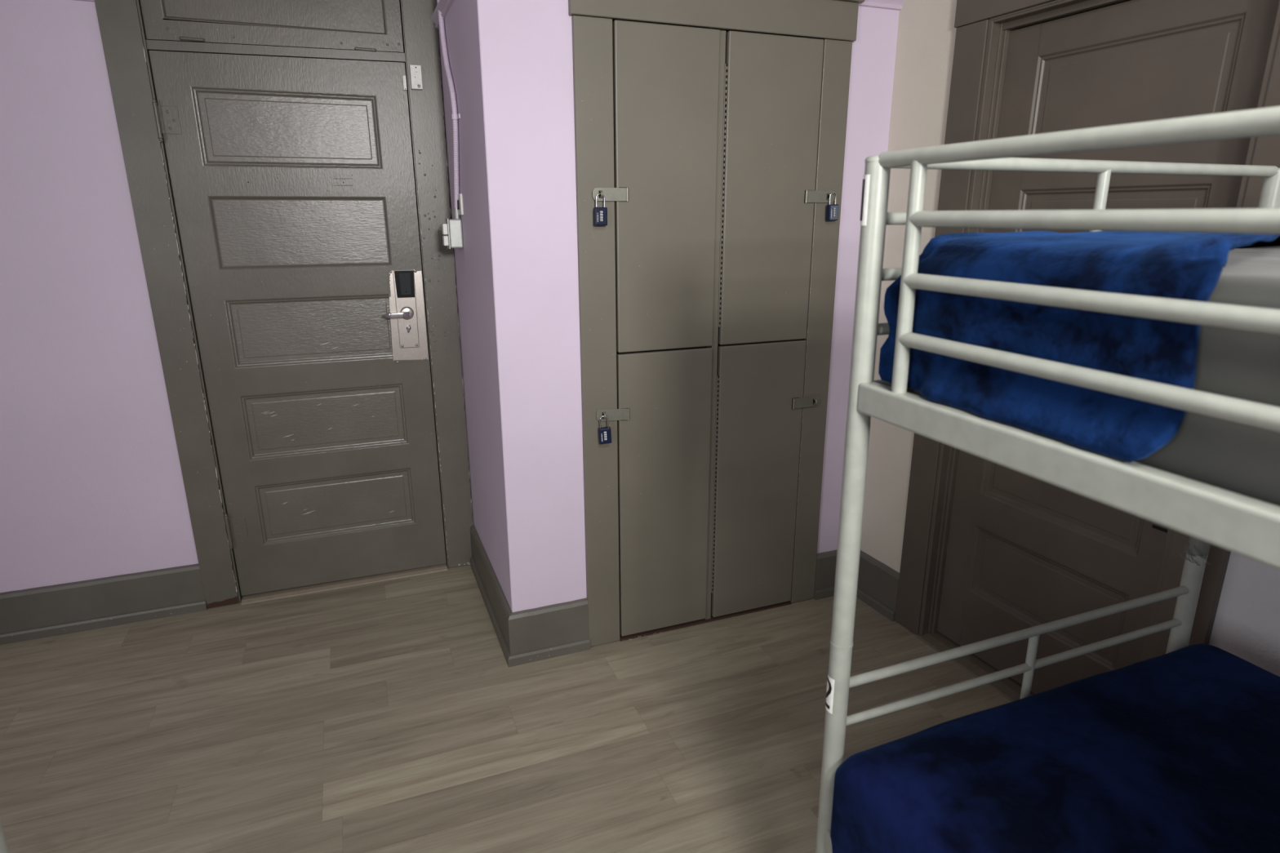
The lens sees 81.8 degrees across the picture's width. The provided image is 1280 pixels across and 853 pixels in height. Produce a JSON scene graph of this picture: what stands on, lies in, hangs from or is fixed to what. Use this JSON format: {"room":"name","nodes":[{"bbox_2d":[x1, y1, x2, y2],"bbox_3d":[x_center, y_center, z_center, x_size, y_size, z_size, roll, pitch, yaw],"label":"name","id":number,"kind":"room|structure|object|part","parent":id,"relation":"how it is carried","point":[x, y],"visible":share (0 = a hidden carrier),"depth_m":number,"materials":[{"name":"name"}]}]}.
{"room":"dormitory","nodes":[
{"label":"dormitory","id":0,"kind":"room"},
{"bbox_2d":[0,0,473,592],"bbox_3d":[-2.072,-0.581,2.499,2.851,2.750,0.120,-6,17,-20],"label":"wall","id":1,"kind":"structure","parent":0,"point":[92,486],"depth_m":2.56,"materials":[{"name":"purple paint"}]},
{"bbox_2d":[75,0,94,1],"bbox_3d":[-2.496,-1.282,2.045,1.650,0.042,0.024,-6,17,-20],"label":"trim","id":2,"kind":"structure","parent":1,"relation":"attached to","point":[75,0],"depth_m":2.34,"materials":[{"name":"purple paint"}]},
{"bbox_2d":[0,564,207,644],"bbox_3d":[-2.487,0.717,2.616,1.651,0.193,0.028,-6,17,-20],"label":"baseboard","id":3,"kind":"structure","parent":1,"relation":"attached to","point":[46,611],"depth_m":2.78,"materials":[{"name":"paint"}]},
{"bbox_2d":[140,0,403,52],"bbox_3d":[-1.245,-1.446,2.535,0.809,0.272,0.046,-6,17,-20],"label":"transom panel","id":4,"kind":"object","parent":1,"relation":"attached to","point":[368,25],"visible":0.99,"depth_m":2.55,"materials":[{"name":"paint"}]},
{"bbox_3d":[-1.240,-1.462,2.525,0.702,0.177,0.010,-6,17,-20],"label":"panel","id":5,"kind":"part","parent":4,"relation":"part of","materials":[{"name":"paint"}]},
{"bbox_2d":[94,0,473,608],"bbox_3d":[-1.250,-0.522,2.828,1.057,2.450,0.122,-6,17,-20],"label":"trim","id":6,"kind":"structure","parent":1,"relation":"attached to","point":[126,46],"depth_m":2.73,"materials":[{"name":"paint"}]},
{"bbox_2d":[148,50,446,595],"bbox_3d":[-1.238,-0.319,2.832,0.822,2.020,0.097,-6,17,-20],"label":"door","id":7,"kind":"structure","parent":1,"relation":"in","point":[292,180],"depth_m":2.81,"materials":[{"name":"paint"}]},
{"bbox_3d":[-1.244,-1.060,2.639,0.596,0.258,0.012,-6,17,-20],"label":"panel","id":8,"kind":"part","parent":7,"relation":"part of","materials":[{"name":"paint"}]},
{"bbox_3d":[-1.243,-0.720,2.737,0.596,0.256,0.010,-6,17,-20],"label":"panel","id":9,"kind":"part","parent":7,"relation":"part of","materials":[{"name":"paint"}]},
{"bbox_3d":[-1.242,-0.371,2.837,0.596,0.256,0.012,-6,17,-20],"label":"panel","id":10,"kind":"part","parent":7,"relation":"part of","materials":[{"name":"paint"}]},
{"bbox_3d":[-1.240,-0.023,2.938,0.596,0.260,0.012,-6,17,-20],"label":"panel","id":11,"kind":"part","parent":7,"relation":"part of","materials":[{"name":"paint"}]},
{"bbox_3d":[-1.239,0.324,3.038,0.596,0.256,0.012,-6,17,-20],"label":"panel","id":12,"kind":"part","parent":7,"relation":"part of","materials":[{"name":"paint"}]},
{"bbox_3d":[-0.951,-0.437,2.884,0.105,0.023,0.041,-6,17,-20],"label":"lever handle","id":13,"kind":"part","parent":7,"relation":"part of","materials":[{"name":"silver metal"}]},
{"bbox_3d":[-0.926,-0.440,2.938,0.140,0.374,0.006,-6,17,-20],"label":"lock plate","id":14,"kind":"part","parent":7,"relation":"part of","materials":[{"name":"metal"}]},
{"bbox_2d":[241,563,447,604],"bbox_3d":[-1.233,0.659,3.129,0.809,0.013,0.062,-6,17,-20],"label":"threshold","id":15,"kind":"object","parent":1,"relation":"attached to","point":[261,597],"depth_m":3.10,"materials":[{"name":"brown wood"}]},
{"bbox_2d":[409,64,422,89],"bbox_3d":[-0.821,-1.280,2.708,0.039,0.081,0.021,-6,17,-20],"label":"sensor","id":16,"kind":"object","parent":1,"relation":"attached to","point":[415,74],"visible":1,"depth_m":2.70,"materials":[{"name":"white plastic"}]},
{"bbox_2d":[0,564,1011,852],"bbox_3d":[-0.037,1.324,0.939,6.691,0.060,6.428,-6,17,-20],"label":"floor","id":17,"kind":"structure","parent":0,"point":[391,716],"depth_m":2.25,"materials":[{"name":"plastic"}]},
{"bbox_2d":[0,821,9,852],"bbox_3d":[-0.711,0.800,0.900,0.038,0.966,0.038,-6,17,-20],"label":"bed post","id":18,"kind":"object","parent":17,"relation":"on","point":[4,848],"visible":1,"depth_m":0.81,"materials":[{"name":"grey metal"}]},
{"bbox_2d":[568,0,865,646],"bbox_3d":[0.253,-0.307,2.534,0.999,2.190,0.077,-6,17,-20],"label":"locker","id":19,"kind":"object","parent":17,"relation":"on","point":[711,133],"visible":0.99,"depth_m":2.47,"materials":[{"name":"wood"}]},
{"bbox_2d":[593,192,607,225],"bbox_3d":[-0.119,-0.659,2.241,0.040,0.095,0.021,-6,17,-21],"label":"padlock","id":20,"kind":"object","parent":19,"relation":"attached to","point":[600,214],"visible":1,"depth_m":2.24,"materials":[{"name":"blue metal"}]},
{"bbox_3d":[-0.117,-0.637,2.240,0.032,0.046,0.003,-6,17,-21],"label":"plate","id":21,"kind":"part","parent":20,"relation":"part of","materials":[{"name":"blue metal"}]},
{"bbox_2d":[598,415,611,444],"bbox_3d":[-0.116,0.010,2.435,0.042,0.095,0.021,-4,17,-14],"label":"padlock","id":22,"kind":"object","parent":19,"relation":"attached to","point":[604,433],"visible":1,"depth_m":2.43,"materials":[{"name":"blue metal"}]},
{"bbox_3d":[-0.114,0.032,2.433,0.033,0.046,0.003,-7,17,-13],"label":"plate","id":23,"kind":"part","parent":22,"relation":"part of","materials":[{"name":"blue metal"}]},
{"bbox_3d":[0.088,0.247,2.619,0.344,1.042,0.022,-6,17,-20],"label":"locker door","id":24,"kind":"part","parent":19,"relation":"part of","materials":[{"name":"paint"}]},
{"bbox_3d":[0.085,-0.728,2.338,0.344,0.976,0.022,-6,17,-20],"label":"locker door","id":25,"kind":"part","parent":19,"relation":"part of","materials":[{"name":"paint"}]},
{"bbox_3d":[0.258,0.736,2.846,0.727,0.013,0.054,-6,17,-20],"label":"worn sill","id":26,"kind":"part","parent":19,"relation":"part of","materials":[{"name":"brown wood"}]},
{"bbox_3d":[0.254,-0.251,2.567,0.740,2.056,0.048,-6,17,-20],"label":"panel","id":27,"kind":"part","parent":19,"relation":"part of","materials":[{"name":"grey wood"}]},
{"bbox_3d":[0.437,0.209,2.750,0.347,1.048,0.022,-6,17,-20],"label":"locker door","id":28,"kind":"part","parent":19,"relation":"part of","materials":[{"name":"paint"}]},
{"bbox_3d":[0.433,-0.768,2.469,0.346,0.975,0.022,-6,17,-20],"label":"locker door","id":29,"kind":"part","parent":19,"relation":"part of","materials":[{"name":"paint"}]},
{"bbox_2d":[826,191,838,220],"bbox_3d":[0.661,-0.755,2.532,0.040,0.095,0.021,-10,19,-26],"label":"padlock","id":30,"kind":"object","parent":19,"relation":"attached to","point":[832,211],"visible":1,"depth_m":2.53,"materials":[{"name":"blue metal"}]},
{"bbox_3d":[0.665,-0.734,2.532,0.033,0.046,0.003,-10,19,-27],"label":"plate","id":31,"kind":"part","parent":30,"relation":"part of","materials":[{"name":"blue metal"}]},
{"bbox_2d":[815,106,1279,852],"bbox_3d":[1.165,0.574,0.546,1.002,1.584,2.101,-6,17,-20],"label":"bunk bed","id":32,"kind":"object","parent":17,"relation":"on","point":[1242,525],"visible":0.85,"depth_m":0.93,"materials":[{"name":"grey metal"}]},
{"bbox_3d":[0.730,1.024,0.486,0.031,0.045,2.009,-6,17,-21],"label":"rail","id":33,"kind":"part","parent":32,"relation":"part of","materials":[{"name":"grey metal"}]},
{"bbox_3d":[0.352,0.370,1.286,0.039,1.571,0.066,1,16,3],"label":"post","id":34,"kind":"part","parent":32,"relation":"part of","materials":[{"name":"grey metal"}]},
{"bbox_3d":[0.787,-0.111,1.338,0.912,0.019,0.019,-6,17,-21],"label":"rail","id":35,"kind":"part","parent":32,"relation":"part of","materials":[{"name":"grey metal"}]},
{"bbox_3d":[0.787,-0.199,1.315,0.912,0.019,0.019,-6,17,-21],"label":"rail","id":36,"kind":"part","parent":32,"relation":"part of","materials":[{"name":"grey metal"}]},
{"bbox_3d":[0.786,-0.280,1.293,0.912,0.019,0.019,-6,17,-21],"label":"rail","id":37,"kind":"part","parent":32,"relation":"part of","materials":[{"name":"grey metal"}]},
{"bbox_3d":[0.786,-0.361,1.271,0.912,0.019,0.019,-6,17,-21],"label":"rail","id":38,"kind":"part","parent":32,"relation":"part of","materials":[{"name":"grey metal"}]},
{"bbox_3d":[0.382,-0.204,1.050,0.021,0.327,0.028,0,16,0],"label":"guard post","id":39,"kind":"part","parent":32,"relation":"part of","materials":[{"name":"grey metal"}]},
{"bbox_3d":[0.789,0.488,1.499,0.912,0.016,0.016,-6,17,-21],"label":"rail","id":40,"kind":"part","parent":32,"relation":"part of","materials":[{"name":"grey metal"}]},
{"bbox_3d":[0.788,0.410,1.478,0.912,0.018,0.018,-6,17,-21],"label":"rail","id":41,"kind":"part","parent":32,"relation":"part of","materials":[{"name":"grey metal"}]},
{"bbox_3d":[0.727,0.209,0.268,0.031,0.048,2.009,-6,17,-21],"label":"rail","id":42,"kind":"part","parent":32,"relation":"part of","materials":[{"name":"grey metal"}]},
{"bbox_3d":[0.726,-0.131,0.177,0.023,0.023,2.006,-6,17,-21],"label":"rail","id":43,"kind":"part","parent":32,"relation":"part of","materials":[{"name":"grey metal"}]},
{"bbox_3d":[0.786,-0.440,1.250,0.912,0.021,0.021,-6,17,-21],"label":"rail","id":44,"kind":"part","parent":32,"relation":"part of","materials":[{"name":"grey metal"}]},
{"bbox_3d":[0.727,0.110,0.241,0.021,0.021,1.854,-6,17,-21],"label":"guard rail","id":45,"kind":"part","parent":32,"relation":"part of","materials":[{"name":"grey metal"}]},
{"bbox_3d":[0.727,0.030,0.220,0.021,0.021,1.854,-6,17,-21],"label":"guard rail","id":46,"kind":"part","parent":32,"relation":"part of","materials":[{"name":"grey metal"}]},
{"bbox_2d":[906,244,1279,506],"bbox_3d":[1.164,0.062,0.405,0.897,0.238,1.985,-6,17,-20],"label":"mattress","id":47,"kind":"object","parent":32,"relation":"on","point":[1237,458],"visible":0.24,"depth_m":0.71,"materials":[{"name":"white fabric"}]},
{"bbox_2d":[878,231,1279,462],"bbox_3d":[0.865,-0.178,1.090,0.944,0.238,0.488,-6,17,-20],"label":"blanket","id":48,"kind":"object","parent":47,"relation":"on","point":[1187,266],"visible":0.69,"depth_m":0.86,"materials":[{"name":"blue fabric"}]},
{"bbox_3d":[0.727,-0.051,0.198,0.021,0.021,1.854,-6,17,-21],"label":"guard rail","id":49,"kind":"part","parent":32,"relation":"part of","materials":[{"name":"grey metal"}]},
{"bbox_3d":[1.225,0.271,1.621,0.039,1.571,0.066,1,16,3],"label":"post","id":50,"kind":"part","parent":32,"relation":"part of","materials":[{"name":"grey metal"}]},
{"bbox_3d":[1.170,0.875,0.620,0.896,0.184,1.962,-6,17,-20],"label":"mattress","id":51,"kind":"object","parent":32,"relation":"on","visible":0},
{"bbox_2d":[830,644,1279,852],"bbox_3d":[1.160,0.865,0.636,1.019,0.229,1.967,-6,17,-20],"label":"blanket","id":52,"kind":"object","parent":51,"relation":"on","point":[1178,751],"visible":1,"depth_m":1.25,"materials":[{"name":"blue fabric"}]},
{"bbox_2d":[435,0,586,613],"bbox_3d":[-0.437,-0.626,2.637,0.339,2.750,0.843,-6,17,-20],"label":"wall","id":53,"kind":"structure","parent":0,"point":[511,61],"depth_m":2.32,"materials":[{"name":"purple paint"}]},
{"bbox_2d":[431,0,453,30],"bbox_3d":[-0.601,-1.371,2.332,0.024,0.042,0.847,-6,17,-20],"label":"trim","id":54,"kind":"structure","parent":53,"relation":"attached to","point":[443,6],"depth_m":2.51,"materials":[{"name":"purple paint"}]},
{"bbox_2d":[436,0,460,218],"bbox_3d":[-0.652,-1.117,2.545,0.023,0.775,0.225,-6,17,-20],"label":"conduit","id":55,"kind":"object","parent":53,"relation":"attached to","point":[455,117],"visible":0.94,"depth_m":2.54,"materials":[{"name":"purple metal"}]},
{"bbox_2d":[441,218,463,248],"bbox_3d":[-0.682,-0.702,2.685,0.068,0.106,0.064,-6,17,-20],"label":"outlet box","id":56,"kind":"object","parent":53,"relation":"attached to","point":[452,228],"visible":1,"depth_m":2.66,"materials":[{"name":"metal"}]},
{"bbox_2d":[441,223,448,234],"bbox_3d":[-0.706,-0.714,2.671,0.016,0.038,0.038,-6,17,-20],"label":"receptacle","id":57,"kind":"object","parent":56,"relation":"attached to","point":[444,226],"depth_m":2.65,"materials":[{"name":"white plastic"}]},
{"bbox_2d":[442,235,448,245],"bbox_3d":[-0.706,-0.675,2.682,0.016,0.035,0.038,-6,17,-20],"label":"receptacle","id":58,"kind":"object","parent":56,"relation":"attached to","point":[445,238],"depth_m":2.67,"materials":[{"name":"white plastic"}]},
{"bbox_2d":[457,193,463,214],"bbox_3d":[-0.648,-0.796,2.647,0.011,0.072,0.116,-6,17,-20],"label":"wall plate","id":59,"kind":"object","parent":53,"relation":"attached to","point":[460,202],"visible":0.8,"depth_m":2.60,"materials":[{"name":"white plastic"}]},
{"bbox_2d":[470,524,511,666],"bbox_3d":[-0.593,0.630,2.896,0.028,0.193,0.831,-6,17,-20],"label":"baseboard","id":60,"kind":"structure","parent":53,"relation":"attached to","point":[498,608],"depth_m":2.83,"materials":[{"name":"paint"}]},
{"bbox_2d":[508,598,590,667],"bbox_3d":[-0.321,0.720,2.583,0.294,0.193,0.028,-6,17,-20],"label":"baseboard","id":61,"kind":"structure","parent":53,"relation":"attached to","point":[559,629],"depth_m":2.58,"materials":[{"name":"paint"}]},
{"bbox_2d":[817,5,899,553],"bbox_3d":[0.419,-0.611,2.576,1.210,2.750,0.100,-6,17,-20],"label":"wall","id":62,"kind":"structure","parent":0,"point":[873,51],"depth_m":2.60,"materials":[{"name":"purple paint"}]},
{"bbox_2d":[813,549,837,599],"bbox_3d":[0.793,0.596,3.002,0.192,0.192,0.028,-6,17,-20],"label":"baseboard","id":63,"kind":"structure","parent":62,"relation":"attached to","point":[825,571],"depth_m":2.98,"materials":[{"name":"paint"}]},
{"bbox_2d":[858,0,905,10],"bbox_3d":[0.794,-1.405,2.432,0.181,0.042,0.024,-6,17,-20],"label":"trim","id":64,"kind":"structure","parent":62,"relation":"attached to","point":[896,5],"depth_m":2.44,"materials":[{"name":"purple paint"}]},
{"bbox_2d":[860,0,1279,676],"bbox_3d":[1.906,-0.058,0.637,0.120,2.750,4.992,-7,18,-23],"label":"wall","id":65,"kind":"structure","parent":0,"point":[926,33],"depth_m":2.45,"materials":[{"name":"beige paint"}]},
{"bbox_2d":[856,550,899,621],"bbox_3d":[0.921,0.618,2.922,0.028,0.193,0.274,-7,18,-23],"label":"baseboard","id":66,"kind":"structure","parent":65,"relation":"attached to","point":[877,584],"depth_m":2.89,"materials":[{"name":"paint"}]},
{"bbox_2d":[915,631,1035,702],"bbox_3d":[1.233,0.855,2.407,0.127,0.020,0.774,-7,18,-23],"label":"trim","id":67,"kind":"structure","parent":65,"relation":"attached to","point":[1007,687],"depth_m":2.52,"materials":[{"name":"brown wood"}]},
{"bbox_2d":[894,0,1279,662],"bbox_3d":[1.250,-0.191,2.113,0.163,2.186,1.023,-7,18,-23],"label":"trim","id":68,"kind":"structure","parent":65,"relation":"attached to","point":[984,28],"depth_m":2.23,"materials":[{"name":"paint"}]},
{"bbox_2d":[937,0,1279,694],"bbox_3d":[1.249,-0.117,2.135,0.036,1.986,0.705,-7,18,-23],"label":"door","id":69,"kind":"structure","parent":65,"relation":"in","point":[1024,551],"depth_m":2.07,"materials":[{"name":"paint"}]},
{"bbox_3d":[1.246,0.516,2.299,0.011,0.246,0.527,-7,18,-23],"label":"panel","id":70,"kind":"part","parent":69,"relation":"part of","materials":[{"name":"paint"}]},
{"bbox_3d":[1.245,0.169,2.199,0.011,0.255,0.527,-7,18,-23],"label":"panel","id":71,"kind":"part","parent":69,"relation":"part of","materials":[{"name":"paint"}]},
{"bbox_3d":[1.243,-0.521,2.000,0.011,0.250,0.527,-7,18,-23],"label":"panel","id":72,"kind":"part","parent":69,"relation":"part of","materials":[{"name":"paint"}]},
{"bbox_3d":[1.242,-0.865,1.901,0.011,0.256,0.527,-7,18,-23],"label":"panel","id":73,"kind":"part","parent":69,"relation":"part of","materials":[{"name":"paint"}]}
]}

